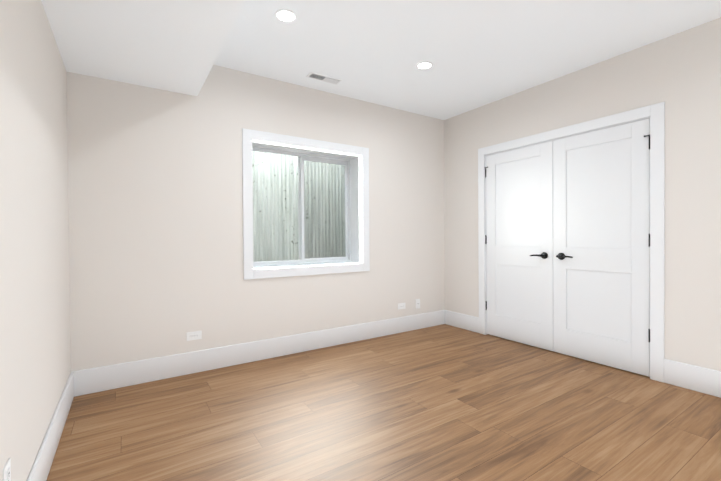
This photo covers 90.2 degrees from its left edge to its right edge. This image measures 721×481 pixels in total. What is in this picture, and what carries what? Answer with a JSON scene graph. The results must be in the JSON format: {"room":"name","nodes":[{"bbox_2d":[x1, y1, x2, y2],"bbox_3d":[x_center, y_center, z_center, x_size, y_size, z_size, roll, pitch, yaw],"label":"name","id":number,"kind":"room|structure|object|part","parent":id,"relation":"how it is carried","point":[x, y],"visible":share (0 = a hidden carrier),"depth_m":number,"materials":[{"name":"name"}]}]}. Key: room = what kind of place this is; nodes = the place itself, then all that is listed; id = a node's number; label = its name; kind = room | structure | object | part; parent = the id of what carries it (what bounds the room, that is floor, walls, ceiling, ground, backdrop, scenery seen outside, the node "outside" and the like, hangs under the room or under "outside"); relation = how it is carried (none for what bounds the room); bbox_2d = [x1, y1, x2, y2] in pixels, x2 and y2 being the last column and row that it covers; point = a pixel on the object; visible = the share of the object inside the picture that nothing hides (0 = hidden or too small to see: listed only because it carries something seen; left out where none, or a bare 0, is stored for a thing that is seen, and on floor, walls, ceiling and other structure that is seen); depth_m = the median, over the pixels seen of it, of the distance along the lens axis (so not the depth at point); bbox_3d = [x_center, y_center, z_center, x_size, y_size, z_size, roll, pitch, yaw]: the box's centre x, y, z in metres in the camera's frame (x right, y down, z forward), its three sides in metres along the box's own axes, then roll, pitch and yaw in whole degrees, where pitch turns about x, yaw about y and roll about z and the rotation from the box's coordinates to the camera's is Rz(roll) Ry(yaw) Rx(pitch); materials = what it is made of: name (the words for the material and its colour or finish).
{"room":"empty basement bedroom","nodes":[
{"label":"empty basement bedroom","id":0,"kind":"room"},
{"bbox_2d":[0,0,70,480],"bbox_3d":[-0.817,-0.177,0.494,0.150,2.602,5.515,-1,1,-33],"label":"wall","id":1,"kind":"structure","parent":0,"point":[35,351],"depth_m":1.53,"materials":[{"name":"white paint"}]},
{"bbox_2d":[3,458,10,480],"bbox_3d":[-1.152,0.784,1.172,0.008,0.115,0.070,-1,1,-33],"label":"electrical outlet","id":2,"kind":"object","parent":1,"relation":"attached to","point":[7,472],"visible":0.98,"depth_m":1.17,"materials":[{"name":"white plastic"}]},
{"bbox_2d":[27,372,73,480],"bbox_3d":[-0.677,1.033,0.458,0.015,0.180,4.990,-1,1,-33],"label":"baseboard","id":3,"kind":"structure","parent":1,"relation":"attached to","point":[41,467],"depth_m":1.83,"materials":[{"name":"white wood"}]},
{"bbox_2d":[41,0,245,95],"bbox_3d":[-0.349,-1.335,0.668,0.850,0.298,5.005,-1,1,-33],"label":"ceiling","id":4,"kind":"structure","parent":0,"point":[172,45],"depth_m":2.11,"materials":[{"name":"white paint"}]},
{"bbox_2d":[66,65,444,371],"bbox_3d":[-0.092,-0.219,4.047,4.952,2.602,0.360,-1,1,-33],"label":"wall","id":5,"kind":"structure","parent":0,"point":[155,191],"depth_m":3.05,"materials":[{"name":"white paint"}]},
{"bbox_2d":[186,331,201,340],"bbox_3d":[-1.384,0.793,2.988,0.115,0.070,0.008,-1,1,-33],"label":"electrical outlet","id":6,"kind":"object","parent":5,"relation":"attached to","point":[196,335],"visible":1,"depth_m":2.99,"materials":[{"name":"white plastic"}]},
{"bbox_2d":[72,310,444,396],"bbox_3d":[-0.483,1.000,3.575,3.752,0.180,0.015,-1,1,-33],"label":"baseboard","id":7,"kind":"structure","parent":5,"relation":"attached to","point":[98,379],"depth_m":3.15,"materials":[{"name":"white wood"}]},
{"bbox_2d":[252,151,344,261],"bbox_3d":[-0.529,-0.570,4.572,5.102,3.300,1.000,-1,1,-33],"label":"window well","id":8,"kind":"object","parent":5,"relation":"attached to","point":[287,244],"depth_m":4.55,"materials":[{"name":"metal"}]},
{"bbox_2d":[242,128,369,279],"bbox_3d":[-0.559,-0.332,3.695,1.360,1.345,0.318,-1,1,-33],"label":"window unit","id":9,"kind":"structure","parent":5,"relation":"in","point":[302,157],"depth_m":3.78,"materials":[{"name":"white plastic"}]},
{"bbox_3d":[-0.856,-0.333,3.629,0.556,1.101,0.004,-1,1,-33],"label":"glass","id":10,"kind":"part","parent":9,"relation":"part of","materials":[{"name":"clear glass"}]},
{"bbox_3d":[-0.852,-0.333,3.631,0.604,1.141,0.024,-1,1,-33],"label":"sash","id":11,"kind":"part","parent":9,"relation":"part of","materials":[{"name":"clear glass"}]},
{"bbox_3d":[-0.400,-0.340,3.964,0.602,1.141,0.026,-1,1,-33],"label":"sash","id":12,"kind":"part","parent":9,"relation":"part of","materials":[{"name":"clear glass"}]},
{"bbox_3d":[-0.396,-0.335,3.965,0.534,1.055,0.004,-1,1,-33],"label":"glass","id":13,"kind":"part","parent":9,"relation":"part of","materials":[{"name":"clear glass"}]},
{"bbox_2d":[398,303,405,309],"bbox_3d":[0.483,0.769,4.209,0.115,0.070,0.008,-1,1,-33],"label":"electrical outlet","id":14,"kind":"object","parent":5,"relation":"attached to","point":[401,305],"visible":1,"depth_m":4.21,"materials":[{"name":"white plastic"}]},
{"bbox_2d":[416,299,419,308],"bbox_3d":[0.696,0.766,4.347,0.070,0.115,0.010,-1,1,-33],"label":"electrical outlet","id":15,"kind":"object","parent":5,"relation":"attached to","point":[417,303],"visible":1,"depth_m":4.34,"materials":[{"name":"white plastic"}]},
{"bbox_2d":[46,324,720,480],"bbox_3d":[1.266,1.154,1.863,5.102,0.120,5.515,-1,1,-33],"label":"floor","id":16,"kind":"structure","parent":0,"point":[444,402],"depth_m":2.18,"materials":[{"name":"brown wood"}]},
{"bbox_2d":[213,0,720,119],"bbox_3d":[1.245,-1.583,1.835,5.102,0.150,5.515,-1,1,-33],"label":"ceiling","id":17,"kind":"structure","parent":0,"point":[478,53],"depth_m":2.74,"materials":[{"name":"white paint"}]},
{"bbox_2d":[275,9,296,22],"bbox_3d":[-0.497,-1.497,2.396,0.144,0.006,0.144,-1,1,-33],"label":"recessed light","id":18,"kind":"object","parent":17,"relation":"in","point":[286,15],"visible":1,"depth_m":2.39,"materials":[{"name":"white plastic"}]},
{"bbox_2d":[306,72,341,84],"bbox_3d":[-0.336,-1.505,3.341,0.320,0.012,0.115,-1,1,-33],"label":"ceiling vent","id":19,"kind":"object","parent":17,"relation":"in","point":[324,78],"visible":1,"depth_m":3.33,"materials":[{"name":"white metal"}]},
{"bbox_2d":[416,61,432,69],"bbox_3d":[0.554,-1.512,3.107,0.144,0.006,0.144,-1,1,-33],"label":"recessed light","id":20,"kind":"object","parent":17,"relation":"in","point":[423,65],"visible":1,"depth_m":3.10,"materials":[{"name":"white plastic"}]},
{"bbox_2d":[444,17,720,370],"bbox_3d":[2.507,-0.223,2.541,0.150,2.602,5.005,-1,1,-33],"label":"wall","id":21,"kind":"structure","parent":0,"point":[679,74],"depth_m":2.70,"materials":[{"name":"white paint"}]},
{"bbox_2d":[484,167,487,309],"bbox_3d":[1.425,-0.022,4.067,0.036,1.614,0.068,-1,1,-33],"label":"closet door hinges","id":22,"kind":"object","parent":21,"relation":"attached to","point":[485,235],"visible":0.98,"depth_m":4.06,"materials":[{"name":"black metal"}]},
{"bbox_2d":[486,141,552,350],"bbox_3d":[1.621,0.054,3.743,0.098,2.017,0.756,-1,1,-33],"label":"closet door","id":23,"kind":"structure","parent":21,"relation":"in","point":[519,220],"depth_m":3.72,"materials":[{"name":"white wood"}]},
{"bbox_3d":[1.744,0.147,3.524,0.064,0.066,0.158,-1,1,-33],"label":"handle","id":24,"kind":"part","parent":23,"relation":"part of","materials":[{"name":"black metal"}]},
{"bbox_2d":[478,102,664,382],"bbox_3d":[1.893,0.012,3.468,0.168,2.122,1.704,-1,1,-33],"label":"door frame","id":25,"kind":"structure","parent":21,"relation":"attached to","point":[655,113],"depth_m":2.77,"materials":[{"name":"white wood"}]},
{"bbox_2d":[445,310,720,397],"bbox_3d":[2.451,0.989,2.502,0.015,0.180,4.990,-1,1,-33],"label":"baseboard","id":26,"kind":"structure","parent":21,"relation":"attached to","point":[695,378],"depth_m":2.63,"materials":[{"name":"white wood"}]},
{"bbox_2d":[553,118,649,376],"bbox_3d":[2.035,0.057,3.108,0.098,2.017,0.756,-1,1,-33],"label":"closet door","id":27,"kind":"structure","parent":21,"relation":"in","point":[601,248],"depth_m":3.07,"materials":[{"name":"white wood"}]},
{"bbox_3d":[1.884,0.148,3.311,0.064,0.066,0.158,-1,1,-33],"label":"handle","id":28,"kind":"part","parent":27,"relation":"part of","materials":[{"name":"black metal"}]},
{"bbox_2d":[644,135,649,341],"bbox_3d":[2.254,-0.015,2.798,0.036,1.614,0.068,-1,1,-33],"label":"closet door hinges","id":29,"kind":"object","parent":21,"relation":"attached to","point":[649,234],"visible":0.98,"depth_m":2.79,"materials":[{"name":"black metal"}]}
]}

